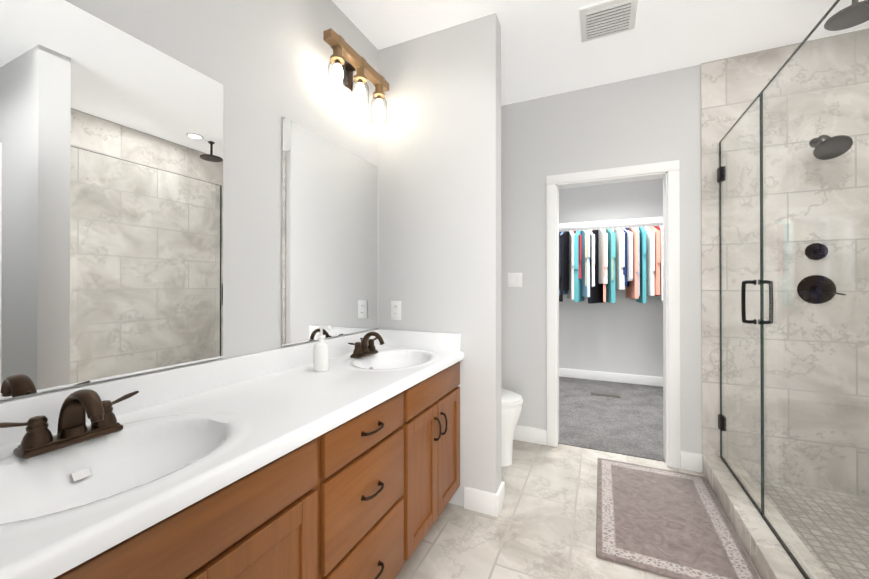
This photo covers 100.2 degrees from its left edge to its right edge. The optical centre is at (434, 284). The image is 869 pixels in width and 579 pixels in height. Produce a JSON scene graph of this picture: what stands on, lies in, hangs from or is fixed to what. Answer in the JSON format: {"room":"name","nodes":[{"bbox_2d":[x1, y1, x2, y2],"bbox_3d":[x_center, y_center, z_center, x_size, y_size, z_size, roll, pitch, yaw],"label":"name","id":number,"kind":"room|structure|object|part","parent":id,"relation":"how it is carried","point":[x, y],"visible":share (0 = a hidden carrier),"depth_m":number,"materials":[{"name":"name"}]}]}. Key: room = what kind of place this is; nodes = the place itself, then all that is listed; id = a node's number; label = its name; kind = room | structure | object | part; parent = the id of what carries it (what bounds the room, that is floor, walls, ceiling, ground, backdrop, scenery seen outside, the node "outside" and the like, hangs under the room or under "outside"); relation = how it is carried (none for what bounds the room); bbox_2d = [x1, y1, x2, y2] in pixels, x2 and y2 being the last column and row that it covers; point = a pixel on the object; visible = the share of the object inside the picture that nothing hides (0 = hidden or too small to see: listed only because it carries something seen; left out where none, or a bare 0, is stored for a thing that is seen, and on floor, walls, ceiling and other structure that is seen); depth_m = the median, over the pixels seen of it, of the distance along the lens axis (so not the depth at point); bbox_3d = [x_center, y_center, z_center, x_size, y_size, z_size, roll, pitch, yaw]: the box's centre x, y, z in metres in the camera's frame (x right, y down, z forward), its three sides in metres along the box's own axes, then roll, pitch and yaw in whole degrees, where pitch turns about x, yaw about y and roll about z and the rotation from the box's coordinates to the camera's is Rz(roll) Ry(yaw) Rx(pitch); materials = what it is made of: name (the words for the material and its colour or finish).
{"room":"bathroom","nodes":[
{"label":"bathroom","id":0,"kind":"room"},
{"bbox_2d":[0,0,377,402],"bbox_3d":[-0.139,-0.111,2.923,0.120,2.750,5.590,0,0,25],"label":"wall","id":1,"kind":"structure","parent":0,"point":[266,64],"depth_m":1.49,"materials":[{"name":"paint"}]},
{"bbox_2d":[0,0,222,399],"bbox_3d":[-0.982,-0.236,0.920,0.006,1.015,0.945,0,0,25],"label":"mirror","id":2,"kind":"object","parent":1,"relation":"attached to","point":[111,201],"visible":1,"depth_m":1.02,"materials":[{"name":"clear glass"}]},
{"bbox_2d":[281,116,377,345],"bbox_3d":[-0.515,-0.232,1.944,0.006,1.015,0.755,0,0,25],"label":"mirror","id":3,"kind":"object","parent":1,"relation":"attached to","point":[329,233],"visible":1,"depth_m":1.85,"materials":[{"name":"clear glass"}]},
{"bbox_2d":[323,28,388,125],"bbox_3d":[-0.425,-1.085,1.975,0.147,0.290,0.520,0,0,25],"label":"sconce","id":4,"kind":"object","parent":1,"relation":"attached to","point":[343,68],"visible":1,"depth_m":1.95,"materials":[{"name":"brown wood"}]},
{"bbox_2d":[378,13,500,506],"bbox_3d":[0.014,-0.114,2.199,0.760,2.750,0.120,0,0,25],"label":"wall","id":5,"kind":"structure","parent":0,"point":[439,201],"depth_m":2.09,"materials":[{"name":"paint"}]},
{"bbox_2d":[391,301,400,319],"bbox_3d":[-0.240,0.162,2.243,0.072,0.116,0.007,0,0,25],"label":"outlet","id":6,"kind":"object","parent":5,"relation":"attached to","point":[395,310],"visible":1,"depth_m":2.24,"materials":[{"name":"white plastic"}]},
{"bbox_2d":[464,481,504,509],"bbox_3d":[0.058,1.201,2.233,0.746,0.120,0.049,0,0,25],"label":"baseboard","id":7,"kind":"structure","parent":5,"relation":"attached to","point":[484,502],"depth_m":2.01,"materials":[{"name":"white wood"}]},
{"bbox_2d":[395,440,760,578],"bbox_3d":[0.700,1.287,1.238,3.040,0.060,3.230,0,0,25],"label":"floor","id":8,"kind":"structure","parent":0,"point":[543,525],"depth_m":1.86,"materials":[{"name":"tile"}]},
{"bbox_2d":[0,329,463,578],"bbox_3d":[-0.484,0.752,1.299,0.591,1.010,1.914,0,0,25],"label":"bathroom vanity","id":9,"kind":"object","parent":8,"relation":"on","point":[288,462],"visible":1,"depth_m":0.97,"materials":[{"name":"brown wood"}]},
{"bbox_2d":[0,389,138,481],"bbox_3d":[-0.821,0.349,0.847,0.152,0.207,0.269,0,0,25],"label":"faucet","id":10,"kind":"object","parent":9,"relation":"on","point":[79,452],"depth_m":0.85,"materials":[{"name":"brown metal"}]},
{"bbox_2d":[313,325,330,371],"bbox_3d":[-0.491,0.279,1.593,0.079,0.198,0.066,0,0,25],"label":"soap dispenser","id":11,"kind":"object","parent":9,"relation":"on","point":[321,356],"visible":1,"depth_m":1.57,"materials":[{"name":"white plastic"}]},
{"bbox_2d":[348,332,383,368],"bbox_3d":[-0.331,0.353,1.921,0.152,0.207,0.269,0,0,25],"label":"faucet","id":12,"kind":"object","parent":9,"relation":"on","point":[365,354],"depth_m":1.92,"materials":[{"name":"brown metal"}]},
{"bbox_2d":[501,388,522,466],"bbox_3d":[0.262,0.853,2.687,0.773,0.820,0.450,0,0,25],"label":"toilet","id":13,"kind":"object","parent":8,"relation":"on","point":[511,405],"visible":0.15,"depth_m":2.50,"materials":[{"name":"ceramic"}]},
{"bbox_3d":[0.350,0.809,2.647,0.580,0.056,0.376,0,0,25],"label":"seat","id":14,"kind":"part","parent":13,"relation":"part of","materials":[{"name":"white plastic"}]},
{"bbox_2d":[596,458,759,578],"bbox_3d":[1.248,1.252,2.015,0.633,0.015,1.040,0,0,25],"label":"rug","id":15,"kind":"object","parent":8,"relation":"on","point":[671,524],"visible":0.98,"depth_m":1.87,"materials":[{"name":"grey fabric"}]},
{"bbox_2d":[703,0,868,578],"bbox_3d":[1.510,0.159,1.585,0.190,2.200,1.785,0,0,25],"label":"shower enclosure","id":16,"kind":"object","parent":8,"relation":"on","point":[774,546],"visible":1,"depth_m":1.67,"materials":[{"name":"glass"}]},
{"bbox_2d":[752,478,868,578],"bbox_3d":[1.917,1.248,1.403,0.698,0.020,1.776,0,0,25],"label":"mosaic shower floor","id":17,"kind":"structure","parent":8,"relation":"on","point":[859,556],"depth_m":1.88,"materials":[{"name":"beige tile"}]},
{"bbox_2d":[332,0,868,105],"bbox_3d":[1.189,-1.538,2.323,3.040,0.100,5.590,0,0,25],"label":"ceiling","id":18,"kind":"structure","parent":0,"point":[546,51],"depth_m":2.14,"materials":[{"name":"paint"}]},
{"bbox_2d":[579,0,637,41],"bbox_3d":[0.969,-1.481,2.033,0.284,0.016,0.284,0,0,25],"label":"ceiling vent","id":19,"kind":"object","parent":18,"relation":"in","point":[604,18],"visible":1,"depth_m":2.02,"materials":[{"name":"white plastic"}]},
{"bbox_2d":[824,0,868,30],"bbox_3d":[2.066,-1.401,1.785,0.210,0.176,0.210,0,0,25],"label":"shower","id":20,"kind":"object","parent":18,"relation":"attached to","point":[859,14],"depth_m":1.79,"materials":[{"name":"brown metal"}]},
{"bbox_2d":[501,64,701,453],"bbox_3d":[1.370,-0.112,2.713,2.800,2.750,0.120,0,0,25],"label":"wall","id":21,"kind":"structure","parent":0,"point":[652,118],"depth_m":2.77,"materials":[{"name":"paint"}]},
{"bbox_2d":[508,273,521,286],"bbox_3d":[0.656,-0.035,2.967,0.118,0.116,0.008,0,0,25],"label":"light switch","id":22,"kind":"object","parent":21,"relation":"attached to","point":[514,279],"visible":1,"depth_m":2.96,"materials":[{"name":"white plastic"}]},
{"bbox_2d":[513,425,546,444],"bbox_3d":[0.488,1.205,3.035,0.864,0.120,0.016,0,0,25],"label":"baseboard","id":23,"kind":"structure","parent":21,"relation":"attached to","point":[522,433],"depth_m":2.90,"materials":[{"name":"white wood"}]},
{"bbox_2d":[546,160,679,468],"bbox_3d":[1.311,0.206,2.739,0.880,2.115,0.156,0,0,25],"label":"door frame","id":24,"kind":"structure","parent":21,"relation":"attached to","point":[668,172],"depth_m":2.59,"materials":[{"name":"white wood"}]},
{"bbox_2d":[701,28,868,497],"bbox_3d":[2.207,-0.114,2.259,0.900,2.750,0.012,0,0,25],"label":"wall tile","id":25,"kind":"structure","parent":21,"relation":"attached to","point":[732,88],"depth_m":2.25,"materials":[{"name":"beige tile"}]},
{"bbox_2d":[797,243,845,303],"bbox_3d":[2.305,-0.066,2.169,0.189,0.370,0.069,0,0,25],"label":"shower fixture","id":26,"kind":"object","parent":25,"relation":"attached to","point":[820,298],"depth_m":2.19,"materials":[{"name":"black metal"}]},
{"bbox_2d":[809,135,852,159],"bbox_3d":[2.249,-0.804,2.100,0.154,0.170,0.244,0,0,10],"label":"shower fixture","id":27,"kind":"object","parent":25,"relation":"attached to","point":[846,139],"depth_m":2.05,"materials":[{"name":"black metal"}]},
{"bbox_2d":[559,178,662,376],"bbox_3d":[2.325,-0.103,4.805,2.800,2.750,0.120,0,0,25],"label":"wall","id":28,"kind":"structure","parent":0,"point":[623,334],"depth_m":4.73,"materials":[{"name":"paint"}]},
{"bbox_2d":[559,217,662,303],"bbox_3d":[2.190,-0.275,4.511,2.760,1.019,0.527,0,0,25],"label":"hanging clothes","id":29,"kind":"object","parent":28,"relation":"attached to","point":[600,265],"visible":0.62,"depth_m":4.38,"materials":[{"name":"multicoloured fabric"}]},
{"bbox_2d":[559,368,662,386],"bbox_3d":[2.295,1.212,4.736,2.800,0.120,0.020,0,0,25],"label":"baseboard","id":30,"kind":"structure","parent":28,"relation":"attached to","point":[618,377],"depth_m":4.71,"materials":[{"name":"white wood"}]},
{"bbox_2d":[559,217,662,230],"bbox_3d":[2.230,-0.605,4.600,2.760,0.358,0.334,0,0,25],"label":"shelf","id":31,"kind":"object","parent":28,"relation":"attached to","point":[660,219],"depth_m":4.50,"materials":[{"name":"white wood"}]},
{"bbox_2d":[558,376,664,461],"bbox_3d":[1.860,1.295,3.781,3.040,0.066,2.360,0,0,25],"label":"floor","id":32,"kind":"structure","parent":0,"point":[629,422],"depth_m":3.44,"materials":[{"name":"grey carpet"}]},
{"bbox_2d":[591,392,619,397],"bbox_3d":[1.945,1.261,4.137,0.300,0.005,0.100,0,0,25],"label":"floor vent","id":33,"kind":"object","parent":32,"relation":"in","point":[606,395],"visible":1,"depth_m":4.12,"materials":[{"name":"grey metal"}]}
]}

